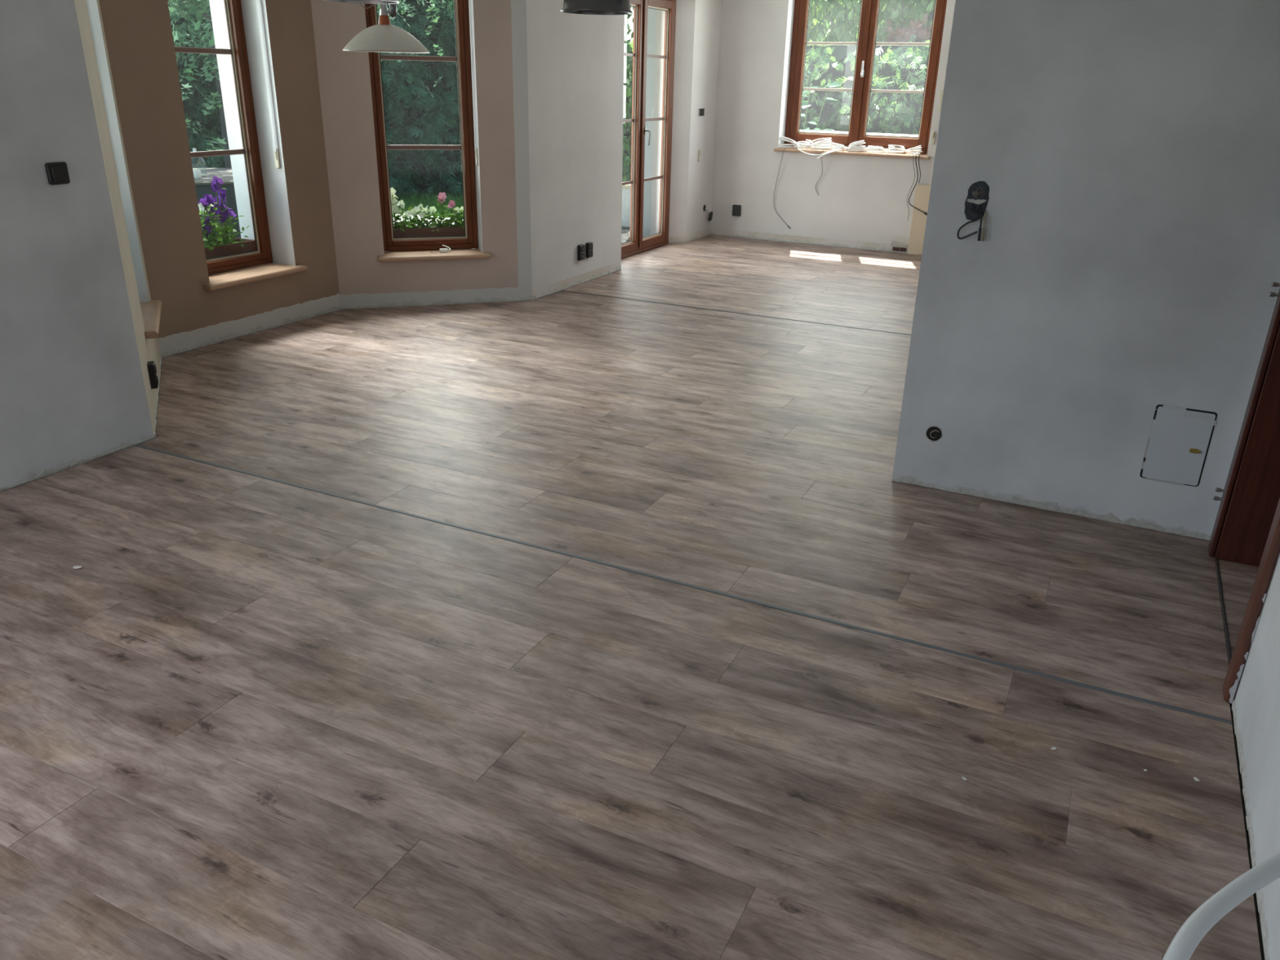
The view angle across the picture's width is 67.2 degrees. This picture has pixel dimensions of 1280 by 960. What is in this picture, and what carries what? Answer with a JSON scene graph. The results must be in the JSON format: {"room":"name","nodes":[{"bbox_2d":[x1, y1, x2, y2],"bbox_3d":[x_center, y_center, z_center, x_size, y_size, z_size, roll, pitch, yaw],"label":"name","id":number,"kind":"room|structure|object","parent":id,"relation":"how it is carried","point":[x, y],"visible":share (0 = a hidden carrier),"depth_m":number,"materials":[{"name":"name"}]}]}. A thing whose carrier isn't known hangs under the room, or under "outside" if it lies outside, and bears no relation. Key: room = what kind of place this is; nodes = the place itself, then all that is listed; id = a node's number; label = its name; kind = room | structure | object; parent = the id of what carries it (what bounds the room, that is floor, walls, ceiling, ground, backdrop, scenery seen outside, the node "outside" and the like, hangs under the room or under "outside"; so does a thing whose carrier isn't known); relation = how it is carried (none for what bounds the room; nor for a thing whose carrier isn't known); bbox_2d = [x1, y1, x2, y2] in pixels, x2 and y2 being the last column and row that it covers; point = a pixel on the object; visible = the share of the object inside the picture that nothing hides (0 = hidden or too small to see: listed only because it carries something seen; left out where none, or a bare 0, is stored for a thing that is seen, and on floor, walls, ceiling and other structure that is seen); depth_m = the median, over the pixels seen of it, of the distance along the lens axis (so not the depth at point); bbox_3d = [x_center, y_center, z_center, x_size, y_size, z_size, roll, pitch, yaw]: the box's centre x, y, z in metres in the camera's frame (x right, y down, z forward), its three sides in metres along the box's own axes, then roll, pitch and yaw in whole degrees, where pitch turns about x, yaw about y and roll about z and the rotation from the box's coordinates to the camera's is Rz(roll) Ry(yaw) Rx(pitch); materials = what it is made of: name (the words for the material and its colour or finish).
{"room":"empty living room","nodes":[
{"label":"empty living room","id":0,"kind":"room"},
{"bbox_2d":[0,0,154,492],"bbox_3d":[-3.910,-0.359,1.352,0.485,2.669,6.584,12,25,24],"label":"wall","id":1,"kind":"structure","parent":0,"point":[73,393],"depth_m":3.92,"materials":[{"name":"white paint"}]},
{"bbox_2d":[44,161,70,185],"bbox_3d":[-2.330,-1.228,3.861,0.018,0.084,0.086,12,25,24],"label":"light switch","id":2,"kind":"object","parent":1,"relation":"attached to","point":[57,173],"visible":1,"depth_m":3.85,"materials":[{"name":"black plastic"}]},
{"bbox_2d":[74,0,161,438],"bbox_3d":[-2.798,-1.694,4.624,0.485,2.669,1.704,-8,24,-22],"label":"wall","id":3,"kind":"structure","parent":0,"point":[89,15],"depth_m":4.77,"materials":[{"name":"beige paint"}]},
{"bbox_2d":[140,300,161,338],"bbox_3d":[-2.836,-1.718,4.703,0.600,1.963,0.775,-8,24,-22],"label":"windowsill","id":4,"kind":"structure","parent":3,"relation":"attached to","point":[151,310],"depth_m":5.12,"materials":[{"name":"brown wood"}]},
{"bbox_2d":[146,360,159,388],"bbox_3d":[-2.400,-0.520,4.761,0.040,0.124,0.078,-8,24,-22],"label":"double socket","id":5,"kind":"object","parent":3,"relation":"attached to","point":[153,378],"visible":1,"depth_m":4.73,"materials":[{"name":"black plastic"}]},
{"bbox_2d":[98,0,341,357],"bbox_3d":[-2.708,-2.251,5.967,0.485,2.669,1.954,12,25,24],"label":"wall","id":6,"kind":"structure","parent":0,"point":[139,36],"depth_m":6.08,"materials":[{"name":"beige paint"}]},
{"bbox_2d":[174,0,306,290],"bbox_3d":[-2.698,-2.253,5.996,0.600,1.963,0.807,12,25,24],"label":"window","id":7,"kind":"structure","parent":6,"relation":"in","point":[226,271],"depth_m":6.25,"materials":[{"name":"brown wood"}]},
{"bbox_2d":[204,238,256,258],"bbox_3d":[-2.847,-1.470,6.391,0.160,0.170,0.657,12,25,24],"label":"flower box","id":8,"kind":"object","parent":7,"relation":"on","point":[249,245],"visible":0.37,"depth_m":6.44,"materials":[{"name":"ceramic"}]},
{"bbox_2d":[198,202,232,250],"bbox_3d":[-2.848,-1.642,6.264,0.250,0.307,0.338,12,25,24],"label":"petunia","id":9,"kind":"object","parent":8,"relation":"in","point":[200,206],"visible":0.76,"depth_m":6.32,"materials":[{"name":"green plant"}]},
{"bbox_2d":[198,202,204,213],"bbox_3d":[-2.841,-1.767,6.259,0.068,0.066,0.016,-5,20,42],"label":"flower","id":10,"kind":"object","parent":9,"relation":"on","point":[201,207],"depth_m":6.26,"materials":[{"name":"white plant"}]},
{"bbox_2d":[197,175,248,248],"bbox_3d":[-2.783,-1.768,6.368,0.249,0.462,0.374,12,25,24],"label":"petunia","id":11,"kind":"object","parent":8,"relation":"in","point":[224,211],"visible":0.9,"depth_m":6.37,"materials":[{"name":"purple plant"}]},
{"bbox_2d":[197,200,208,206],"bbox_3d":[-2.836,-1.790,6.255,0.067,0.016,0.065,1,-18,-16],"label":"flower","id":12,"kind":"object","parent":11,"relation":"on","point":[204,203],"depth_m":6.25,"materials":[{"name":"purple plant"}]},
{"bbox_2d":[201,225,210,235],"bbox_3d":[-2.838,-1.634,6.303,0.070,0.067,0.016,35,14,0],"label":"flower","id":13,"kind":"object","parent":11,"relation":"on","point":[207,227],"depth_m":6.30,"materials":[{"name":"purple plant"}]},
{"bbox_2d":[202,222,212,231],"bbox_3d":[-2.836,-1.653,6.314,0.069,0.071,0.016,-32,4,-13],"label":"flower","id":14,"kind":"object","parent":11,"relation":"on","point":[210,225],"depth_m":6.30,"materials":[{"name":"purple plant"}]},
{"bbox_2d":[203,193,213,204],"bbox_3d":[-2.818,-1.827,6.282,0.087,0.084,0.020,27,59,11],"label":"flower","id":15,"kind":"object","parent":11,"relation":"on","point":[208,200],"depth_m":6.28,"materials":[{"name":"purple plant"}]},
{"bbox_2d":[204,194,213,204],"bbox_3d":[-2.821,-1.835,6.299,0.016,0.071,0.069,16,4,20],"label":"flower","id":16,"kind":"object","parent":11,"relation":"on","point":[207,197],"depth_m":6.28,"materials":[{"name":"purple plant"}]},
{"bbox_2d":[208,208,217,217],"bbox_3d":[-2.813,-1.752,6.343,0.014,0.062,0.060,-5,26,48],"label":"flower","id":17,"kind":"object","parent":11,"relation":"on","point":[211,211],"depth_m":6.34,"materials":[{"name":"purple plant"}]},
{"bbox_2d":[210,204,221,214],"bbox_3d":[-2.807,-1.781,6.354,0.018,0.077,0.074,-25,0,35],"label":"flower","id":18,"kind":"object","parent":11,"relation":"on","point":[219,206],"depth_m":6.36,"materials":[{"name":"purple plant"}]},
{"bbox_2d":[211,180,221,190],"bbox_3d":[-2.792,-1.942,6.338,0.016,0.066,0.068,3,-10,45],"label":"flower","id":19,"kind":"object","parent":11,"relation":"on","point":[217,186],"depth_m":6.33,"materials":[{"name":"purple plant"}]},
{"bbox_2d":[212,196,224,206],"bbox_3d":[-2.804,-1.843,6.387,0.081,0.020,0.084,20,57,-22],"label":"flower","id":20,"kind":"object","parent":11,"relation":"on","point":[216,202],"depth_m":6.38,"materials":[{"name":"purple plant"}]},
{"bbox_2d":[212,175,224,183],"bbox_3d":[-2.776,-1.962,6.325,0.075,0.078,0.018,13,67,6],"label":"flower","id":21,"kind":"object","parent":11,"relation":"on","point":[216,180],"depth_m":6.32,"materials":[{"name":"purple plant"}]},
{"bbox_2d":[217,188,226,199],"bbox_3d":[-2.769,-1.894,6.379,0.073,0.075,0.017,-3,-4,11],"label":"flower","id":22,"kind":"object","parent":11,"relation":"on","point":[223,191],"depth_m":6.37,"materials":[{"name":"purple plant"}]},
{"bbox_2d":[217,210,227,222],"bbox_3d":[-2.781,-1.749,6.401,0.078,0.081,0.019,-28,23,9],"label":"flower","id":23,"kind":"object","parent":11,"relation":"on","point":[223,215],"depth_m":6.40,"materials":[{"name":"purple plant"}]},
{"bbox_2d":[220,208,228,217],"bbox_3d":[-2.780,-1.780,6.419,0.018,0.076,0.079,3,28,43],"label":"flower","id":24,"kind":"object","parent":11,"relation":"on","point":[226,211],"depth_m":6.41,"materials":[{"name":"purple plant"}]},
{"bbox_2d":[228,210,236,217],"bbox_3d":[-2.752,-1.781,6.479,0.071,0.017,0.073,11,53,-30],"label":"flower","id":25,"kind":"object","parent":11,"relation":"on","point":[231,214],"depth_m":6.48,"materials":[{"name":"purple plant"}]},
{"bbox_2d":[256,0,279,168],"bbox_3d":[-2.365,-2.625,6.090,0.034,1.258,0.014,12,25,24],"label":"strap winder","id":26,"kind":"object","parent":6,"relation":"attached to","point":[276,153],"visible":1,"depth_m":6.15,"materials":[{"name":"beige plastic"}]},
{"bbox_2d":[311,0,532,309],"bbox_3d":[-1.648,-2.619,6.910,1.621,2.669,0.485,-6,24,-18],"label":"wall","id":27,"kind":"structure","parent":0,"point":[499,42],"depth_m":6.88,"materials":[{"name":"beige paint"}]},
{"bbox_2d":[364,0,490,262],"bbox_3d":[-1.569,-2.620,6.941,0.806,1.963,0.600,-6,24,-18],"label":"window","id":28,"kind":"structure","parent":27,"relation":"in","point":[415,247],"depth_m":7.00,"materials":[{"name":"brown wood"}]},
{"bbox_2d":[393,226,464,251],"bbox_3d":[-1.629,-1.855,7.388,0.640,0.170,0.160,-6,24,-18],"label":"flower box","id":29,"kind":"object","parent":28,"relation":"on","point":[457,231],"visible":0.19,"depth_m":7.30,"materials":[{"name":"ceramic"}]},
{"bbox_2d":[390,186,415,231],"bbox_3d":[-1.818,-2.037,7.254,0.270,0.321,0.230,-6,24,-18],"label":"petunia","id":30,"kind":"object","parent":29,"relation":"in","point":[404,223],"visible":0.74,"depth_m":7.25,"materials":[{"name":"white plant"}]},
{"bbox_2d":[390,186,395,195],"bbox_3d":[-1.853,-2.149,7.188,0.059,0.061,0.014,-52,17,-17],"label":"flower","id":31,"kind":"object","parent":30,"relation":"on","point":[393,191],"depth_m":7.19,"materials":[{"name":"white plant"}]},
{"bbox_2d":[391,197,397,204],"bbox_3d":[-1.837,-2.086,7.209,0.051,0.049,0.012,12,0,-4],"label":"flower","id":32,"kind":"object","parent":30,"relation":"on","point":[393,201],"depth_m":7.21,"materials":[{"name":"white plant"}]},
{"bbox_2d":[391,204,398,212],"bbox_3d":[-1.841,-2.032,7.220,0.061,0.063,0.015,-33,0,9],"label":"flower","id":33,"kind":"object","parent":30,"relation":"on","point":[394,207],"depth_m":7.22,"materials":[{"name":"white plant"}]},
{"bbox_2d":[404,210,412,217],"bbox_3d":[-1.751,-2.005,7.284,0.066,0.063,0.015,-22,-17,-6],"label":"flower","id":34,"kind":"object","parent":30,"relation":"on","point":[406,214],"depth_m":7.28,"materials":[{"name":"white plant"}]},
{"bbox_2d":[407,203,443,231],"bbox_3d":[-1.639,-2.001,7.334,0.301,0.201,0.262,-6,24,-18],"label":"petunia","id":35,"kind":"object","parent":29,"relation":"in","point":[424,213],"visible":0.93,"depth_m":7.31,"materials":[{"name":"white plant"}]},
{"bbox_2d":[409,208,417,214],"bbox_3d":[-1.713,-2.028,7.290,0.052,0.054,0.012,8,6,-11],"label":"flower","id":36,"kind":"object","parent":35,"relation":"on","point":[414,211],"depth_m":7.29,"materials":[{"name":"white plant"}]},
{"bbox_2d":[419,207,427,213],"bbox_3d":[-1.631,-2.040,7.303,0.063,0.065,0.015,31,37,-11],"label":"flower","id":37,"kind":"object","parent":35,"relation":"on","point":[423,211],"depth_m":7.29,"materials":[{"name":"white plant"}]},
{"bbox_2d":[429,206,436,213],"bbox_3d":[-1.581,-2.063,7.348,0.056,0.058,0.014,-24,36,9],"label":"flower","id":38,"kind":"object","parent":35,"relation":"on","point":[431,208],"depth_m":7.34,"materials":[{"name":"white plant"}]},
{"bbox_2d":[431,192,457,231],"bbox_3d":[-1.493,-2.050,7.358,0.236,0.278,0.220,-17,29,-38],"label":"petunia","id":39,"kind":"object","parent":29,"relation":"in","point":[442,196],"visible":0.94,"depth_m":7.35,"materials":[{"name":"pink plant"}]},
{"bbox_2d":[437,195,445,203],"bbox_3d":[-1.508,-2.126,7.313,0.057,0.059,0.014,-21,3,-2],"label":"flower","id":40,"kind":"object","parent":39,"relation":"on","point":[441,199],"depth_m":7.31,"materials":[{"name":"pink plant"}]},
{"bbox_2d":[437,192,446,199],"bbox_3d":[-1.505,-2.154,7.325,0.066,0.068,0.016,-20,-6,-6],"label":"flower","id":41,"kind":"object","parent":39,"relation":"on","point":[442,196],"depth_m":7.32,"materials":[{"name":"pink plant"}]},
{"bbox_2d":[448,200,455,207],"bbox_3d":[-1.436,-2.111,7.358,0.055,0.057,0.013,-52,30,-16],"label":"flower","id":42,"kind":"object","parent":39,"relation":"on","point":[451,203],"depth_m":7.36,"materials":[{"name":"pink plant"}]},
{"bbox_2d":[443,206,464,228],"bbox_3d":[-1.398,-2.014,7.409,0.200,0.177,0.260,1,23,-2],"label":"petunia","id":43,"kind":"object","parent":29,"relation":"in","point":[459,220],"visible":0.8,"depth_m":7.38,"materials":[{"name":"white plant"}]},
{"bbox_2d":[453,206,460,213],"bbox_3d":[-1.404,-2.068,7.387,0.051,0.053,0.012,31,1,-12],"label":"flower","id":44,"kind":"object","parent":43,"relation":"on","point":[457,209],"depth_m":7.38,"materials":[{"name":"white plant"}]},
{"bbox_2d":[430,244,465,253],"bbox_3d":[-1.446,-1.731,7.204,0.256,0.046,0.087,-10,25,-25],"label":"adapter","id":45,"kind":"object","parent":28,"relation":"on","point":[441,250],"visible":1,"depth_m":7.17,"materials":[{"name":"white plastic"}]},
{"bbox_2d":[468,0,478,166],"bbox_3d":[-1.172,-2.871,6.768,0.014,1.272,0.034,-6,24,-18],"label":"strap winder","id":46,"kind":"object","parent":27,"relation":"attached to","point":[476,148],"visible":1,"depth_m":6.85,"materials":[{"name":"beige plastic"}]},
{"bbox_2d":[525,0,624,300],"bbox_3d":[-0.670,-2.913,7.673,0.445,2.669,1.528,12,25,23],"label":"wall","id":47,"kind":"structure","parent":0,"point":[575,61],"depth_m":7.60,"materials":[{"name":"white paint"}]},
{"bbox_2d":[577,244,585,260],"bbox_3d":[-0.482,-1.885,7.982,0.040,0.124,0.078,12,25,23],"label":"double socket","id":48,"kind":"object","parent":47,"relation":"attached to","point":[580,248],"visible":1,"depth_m":7.96,"materials":[{"name":"black plastic"}]},
{"bbox_2d":[585,241,592,257],"bbox_3d":[-0.421,-1.932,8.100,0.040,0.124,0.078,12,25,23],"label":"double socket","id":49,"kind":"object","parent":47,"relation":"attached to","point":[588,246],"visible":1,"depth_m":8.08,"materials":[{"name":"black plastic"}]},
{"bbox_2d":[0,226,1264,959],"bbox_3d":[0.146,0.024,4.322,8.000,0.160,14.300,12,25,24],"label":"floor","id":50,"kind":"structure","parent":0,"point":[258,718],"depth_m":2.85,"materials":[{"name":"laminate"}]},
{"bbox_2d":[136,444,1232,724],"bbox_3d":[-0.337,0.257,3.535,4.390,0.011,0.015,12,25,24],"label":"floor transition strip","id":51,"kind":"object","parent":50,"relation":"on","point":[1006,665],"depth_m":3.21,"materials":[{"name":"grey metal"}]},
{"bbox_2d":[562,289,911,335],"bbox_3d":[1.914,-0.999,6.681,5.690,0.011,0.021,12,25,24],"label":"trim","id":52,"kind":"structure","parent":50,"relation":"on","point":[562,290],"depth_m":7.18,"materials":[{"name":"grey metal"}]},
{"bbox_2d":[907,184,930,255],"bbox_3d":[3.031,-2.586,9.657,0.600,0.684,0.044,12,25,24],"label":"leaning board","id":53,"kind":"object","parent":50,"relation":"on","point":[916,237],"visible":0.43,"depth_m":9.73,"materials":[{"name":"beige wood"}]},
{"bbox_2d":[1162,852,1279,959],"bbox_3d":[0.563,0.913,0.909,0.320,0.845,1.276,14,26,29],"label":"conduit","id":54,"kind":"object","parent":50,"relation":"on","point":[1188,936],"visible":1,"depth_m":1.05,"materials":[{"name":"white plastic"}]},
{"bbox_2d":[1215,558,1231,664],"bbox_3d":[1.924,0.463,3.170,0.008,0.011,1.005,12,25,24],"label":"trim","id":55,"kind":"structure","parent":50,"relation":"on","point":[1225,627],"depth_m":3.21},
{"bbox_2d":[644,8,656,181],"bbox_3d":[0.222,-4.076,10.325,0.430,3.200,0.300,12,25,24],"label":"pier","id":56,"kind":"object","parent":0,"point":[651,15],"depth_m":10.19,"materials":[{"name":"white paint"}]},
{"bbox_2d":[650,0,721,244],"bbox_3d":[0.546,-3.917,10.154,0.349,2.669,1.135,12,25,24],"label":"wall","id":57,"kind":"structure","parent":0,"point":[698,22],"depth_m":9.89,"materials":[{"name":"white paint"}]},
{"bbox_2d":[697,107,704,116],"bbox_3d":[0.634,-3.801,9.958,0.015,0.078,0.142,12,25,23],"label":"double switch","id":58,"kind":"object","parent":57,"relation":"attached to","point":[701,110],"visible":1,"depth_m":9.94,"materials":[{"name":"black plastic"}]},
{"bbox_2d":[702,204,712,221],"bbox_3d":[0.758,-2.928,10.580,0.074,0.186,0.175,12,25,23],"label":"socket","id":59,"kind":"object","parent":57,"relation":"attached to","point":[710,215],"visible":1,"depth_m":10.58,"materials":[{"name":"black plastic"}]},
{"bbox_2d":[710,0,955,253],"bbox_3d":[3.507,-3.474,9.260,5.858,2.669,0.295,12,25,24],"label":"wall","id":60,"kind":"structure","parent":0,"point":[860,202],"depth_m":10.09,"materials":[{"name":"white paint"}]},
{"bbox_2d":[732,204,741,216],"bbox_3d":[1.059,-2.959,10.584,0.094,0.118,0.026,12,25,24],"label":"socket","id":61,"kind":"object","parent":60,"relation":"attached to","point":[736,209],"visible":1,"depth_m":10.57,"materials":[{"name":"black plastic"}]},
{"bbox_2d":[773,0,946,159],"bbox_3d":[2.248,-4.138,9.710,1.603,1.620,0.475,12,25,24],"label":"window","id":62,"kind":"structure","parent":60,"relation":"in","point":[866,43],"depth_m":9.78,"materials":[{"name":"brown wood"}]},
{"bbox_2d":[773,147,790,228],"bbox_3d":[1.532,-3.106,10.263,0.200,0.825,0.088,3,23,4],"label":"hanging cable","id":63,"kind":"object","parent":62,"relation":"hanging from","point":[784,148],"visible":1,"depth_m":10.30,"materials":[{"name":"grey plastic"}]},
{"bbox_2d":[778,136,798,147],"bbox_3d":[1.567,-3.558,10.148,0.220,0.118,0.188,12,25,24],"label":"cable coil","id":64,"kind":"object","parent":62,"relation":"on","point":[793,142],"visible":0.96,"depth_m":10.10,"materials":[{"name":"white plastic"}]},
{"bbox_2d":[795,139,812,148],"bbox_3d":[1.711,-3.507,10.067,0.181,0.093,0.134,12,25,24],"label":"cable coil","id":65,"kind":"object","parent":62,"relation":"on","point":[802,145],"visible":1,"depth_m":10.03,"materials":[{"name":"white plastic"}]},
{"bbox_2d":[797,146,836,155],"bbox_3d":[1.813,-3.400,9.973,0.435,0.074,0.125,16,27,32],"label":"cable","id":66,"kind":"object","parent":62,"relation":"hanging from","point":[797,147],"visible":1,"depth_m":9.95,"materials":[{"name":"white plastic"}]},
{"bbox_2d":[809,137,833,149],"bbox_3d":[1.891,-3.496,10.001,0.256,0.115,0.159,12,25,24],"label":"cable coil","id":67,"kind":"object","parent":62,"relation":"on","point":[828,144],"visible":1,"depth_m":9.96,"materials":[{"name":"white plastic"}]},
{"bbox_2d":[830,142,845,151],"bbox_3d":[2.040,-3.430,9.918,0.159,0.075,0.116,12,25,24],"label":"cable coil","id":68,"kind":"object","parent":62,"relation":"on","point":[837,145],"visible":1,"depth_m":9.88,"materials":[{"name":"white plastic"}]},
{"bbox_2d":[846,140,866,151],"bbox_3d":[2.215,-3.423,9.864,0.192,0.110,0.142,12,25,24],"label":"cable coil","id":69,"kind":"object","parent":62,"relation":"on","point":[853,147],"visible":1,"depth_m":9.83,"materials":[{"name":"white plastic"}]},
{"bbox_2d":[865,145,884,152],"bbox_3d":[2.383,-3.355,9.774,0.203,0.067,0.109,12,25,24],"label":"cable coil","id":70,"kind":"object","parent":62,"relation":"on","point":[878,148],"visible":1,"depth_m":9.74,"materials":[{"name":"white plastic"}]},
{"bbox_2d":[885,144,906,152],"bbox_3d":[2.578,-3.331,9.694,0.206,0.079,0.128,12,25,24],"label":"cable coil","id":71,"kind":"object","parent":62,"relation":"on","point":[891,147],"visible":1,"depth_m":9.66,"materials":[{"name":"white plastic"}]},
{"bbox_2d":[906,145,922,154],"bbox_3d":[2.739,-3.297,9.617,0.167,0.087,0.121,12,25,24],"label":"cable coil","id":72,"kind":"object","parent":62,"relation":"on","point":[916,150],"visible":1,"depth_m":9.59,"materials":[{"name":"white plastic"}]},
{"bbox_2d":[908,153,927,215],"bbox_3d":[2.790,-2.945,9.614,0.088,0.576,0.230,-17,29,-37],"label":"hanging cable","id":73,"kind":"object","parent":62,"relation":"hanging from","point":[925,213],"visible":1,"depth_m":9.66,"materials":[{"name":"black plastic"}]},
{"bbox_2d":[890,235,909,251],"bbox_3d":[2.683,-2.438,9.938,0.190,0.150,0.012,12,25,24],"label":"socket cover","id":74,"kind":"object","parent":60,"relation":"attached to","point":[896,241],"visible":1,"depth_m":9.94,"materials":[{"name":"white paint"}]},
{"bbox_2d":[930,130,935,144],"bbox_3d":[2.879,-3.361,9.461,0.034,0.125,0.012,12,25,24],"label":"strap winder","id":75,"kind":"object","parent":60,"relation":"attached to","point":[933,135],"visible":1,"depth_m":9.46,"materials":[{"name":"beige plastic"}]},
{"bbox_2d":[891,0,1279,540],"bbox_3d":[2.272,-1.041,3.345,2.406,2.669,0.286,12,25,24],"label":"wall","id":76,"kind":"structure","parent":0,"point":[1126,264],"depth_m":3.56,"materials":[{"name":"white paint"}]},
{"bbox_2d":[925,425,942,442],"bbox_3d":[1.240,-0.193,4.065,0.072,0.077,0.012,12,25,24],"label":"wall box","id":77,"kind":"object","parent":76,"relation":"attached to","point":[934,433],"visible":1,"depth_m":4.07,"materials":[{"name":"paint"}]},
{"bbox_2d":[956,181,989,241],"bbox_3d":[1.282,-1.031,3.691,0.102,0.218,0.035,12,25,24],"label":"wall box","id":78,"kind":"object","parent":76,"relation":"attached to","point":[977,198],"visible":1,"depth_m":3.69,"materials":[{"name":"black plastic"}]},
{"bbox_2d":[1139,404,1217,486],"bbox_3d":[2.043,-0.127,3.662,0.210,0.304,0.016,12,25,24],"label":"access panel","id":79,"kind":"object","parent":76,"relation":"attached to","point":[1179,441],"visible":1,"depth_m":3.66,"materials":[{"name":"white plastic"}]},
{"bbox_2d":[1213,482,1279,959],"bbox_3d":[0.738,0.260,0.133,0.265,2.669,7.300,12,25,24],"label":"wall","id":80,"kind":"structure","parent":0,"point":[1255,704],"depth_m":2.33,"materials":[{"name":"white paint"}]},
{"bbox_2d":[1208,281,1279,703],"bbox_3d":[2.047,-0.526,2.735,0.304,2.160,1.116,12,25,24],"label":"door","id":81,"kind":"structure","parent":80,"relation":"in","point":[1246,527],"depth_m":3.39,"materials":[{"name":"brown wood"}]},
{"bbox_3d":[0.232,-2.480,2.953,8.090,0.200,14.340,12,25,24],"label":"ceiling","id":82,"kind":"structure","parent":0,"visible":0},
{"bbox_2d":[324,0,399,4],"bbox_3d":[-0.893,-1.940,2.958,0.242,0.846,0.242,12,25,24],"label":"pendant lamp","id":83,"kind":"object","parent":82,"relation":"hanging from","point":[363,2],"visible":1,"depth_m":3.21,"materials":[{"name":"metal"}]},
{"bbox_2d":[342,3,429,53],"bbox_3d":[-1.251,-2.575,4.612,0.422,0.961,0.422,12,25,24],"label":"pendant lamp","id":84,"kind":"object","parent":82,"relation":"hanging from","point":[383,37],"visible":0.94,"depth_m":4.67,"materials":[{"name":"white metal"}]},
{"bbox_2d":[560,0,632,14],"bbox_3d":[-0.135,-1.964,3.071,0.242,0.856,0.242,12,25,24],"label":"pendant lamp","id":85,"kind":"object","parent":82,"relation":"hanging from","point":[573,6],"visible":1,"depth_m":3.15,"materials":[{"name":"metal"}]},
{"bbox_3d":[0.065,-4.547,8.583,0.430,0.320,1.780,12,25,24],"label":"lintel","id":86,"kind":"object","parent":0,"visible":0},
{"bbox_2d":[621,0,675,258],"bbox_3d":[0.003,-3.331,9.124,0.163,2.338,1.448,12,25,24],"label":"door","id":87,"kind":"structure","parent":86,"relation":"attached to","point":[637,244],"depth_m":9.32,"materials":[{"name":"brown wood"}]},
{"label":"outside","id":88,"kind":"structure","parent":0,"visible":0},
{"bbox_2d":[392,189,463,217],"bbox_3d":[6.602,-3.233,13.220,120.000,0.300,110.000,12,25,24],"label":"lawn","id":89,"kind":"structure","parent":88,"point":[406,201],"depth_m":14.65,"materials":[{"name":"green plant"}]},
{"bbox_2d":[192,168,240,242],"bbox_3d":[-3.916,-2.288,8.741,1.240,0.935,1.240,12,25,24],"label":"garden table","id":90,"kind":"object","parent":89,"relation":"on","point":[202,185],"visible":0.13,"depth_m":8.27,"materials":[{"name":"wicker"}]},
{"bbox_2d":[192,169,201,178],"bbox_3d":[-3.764,-2.590,8.165,0.084,0.069,0.084,12,25,24],"label":"candle jar","id":91,"kind":"object","parent":90,"relation":"on","point":[197,173],"visible":0.69,"depth_m":8.14,"materials":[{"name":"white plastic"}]},
{"bbox_2d":[167,0,453,168],"bbox_3d":[-3.582,-5.780,8.354,7.254,7.798,8.847,7,23,13],"label":"trees","id":92,"kind":"object","parent":89,"relation":"on","point":[201,11],"visible":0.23,"depth_m":7.12,"materials":[{"name":"green plant"}]},
{"bbox_2d":[167,0,462,199],"bbox_3d":[-6.366,-6.127,12.199,13.740,5.829,3.489,-19,30,-40],"label":"hedge","id":93,"kind":"object","parent":89,"relation":"on","point":[413,117],"visible":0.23,"depth_m":14.48,"materials":[{"name":"green plant"}]},
{"bbox_2d":[621,183,631,226],"bbox_3d":[-0.575,-3.244,11.579,1.590,0.665,0.280,12,25,24],"label":"wall","id":94,"kind":"structure","parent":89,"relation":"on","point":[625,220],"depth_m":11.24,"materials":[{"name":"white paint"}]},
{"bbox_2d":[622,6,633,182],"bbox_3d":[-0.266,-4.562,11.282,1.725,3.618,0.580,12,25,24],"label":"ivy","id":95,"kind":"object","parent":89,"relation":"on","point":[628,79],"visible":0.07,"depth_m":11.22,"materials":[{"name":"green plant"}]},
{"bbox_2d":[622,31,930,181],"bbox_3d":[3.709,-5.063,13.992,9.918,2.662,2.661,12,25,24],"label":"clipped hedge","id":96,"kind":"object","parent":89,"relation":"on","point":[904,68],"visible":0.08,"depth_m":13.51,"materials":[{"name":"green plant"}]},
{"bbox_2d":[800,71,840,131],"bbox_3d":[1.917,-4.046,11.945,1.000,2.018,0.669,12,25,24],"label":"shrub","id":97,"kind":"object","parent":89,"relation":"on","point":[804,104],"visible":0.09,"depth_m":11.63,"materials":[{"name":"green plant"}]},
{"bbox_2d":[807,0,935,45],"bbox_3d":[4.787,-7.966,15.839,7.312,6.466,4.218,14,26,28],"label":"tree","id":98,"kind":"object","parent":89,"relation":"on","point":[843,15],"visible":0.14,"depth_m":14.96,"materials":[{"name":"green plant"}]},
{"bbox_2d":[877,13,932,42],"bbox_3d":[4.175,-5.562,14.649,1.647,2.794,0.753,12,25,24],"label":"shrub","id":99,"kind":"object","parent":89,"relation":"on","point":[921,34],"visible":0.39,"depth_m":14.25,"materials":[{"name":"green plant"}]},
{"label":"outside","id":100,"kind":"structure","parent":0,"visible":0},
{"bbox_2d":[393,213,453,225],"bbox_3d":[-2.063,-2.507,10.432,3.980,0.220,2.600,12,25,24],"label":"terrace","id":101,"kind":"object","parent":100,"point":[403,213],"depth_m":11.69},
{"bbox_2d":[642,181,651,236],"bbox_3d":[0.095,-2.963,10.584,0.185,0.600,0.118,12,25,24],"label":"glass pane","id":102,"kind":"object","parent":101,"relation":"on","point":[647,184],"visible":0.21,"depth_m":10.58,"materials":[{"name":"clear glass"}]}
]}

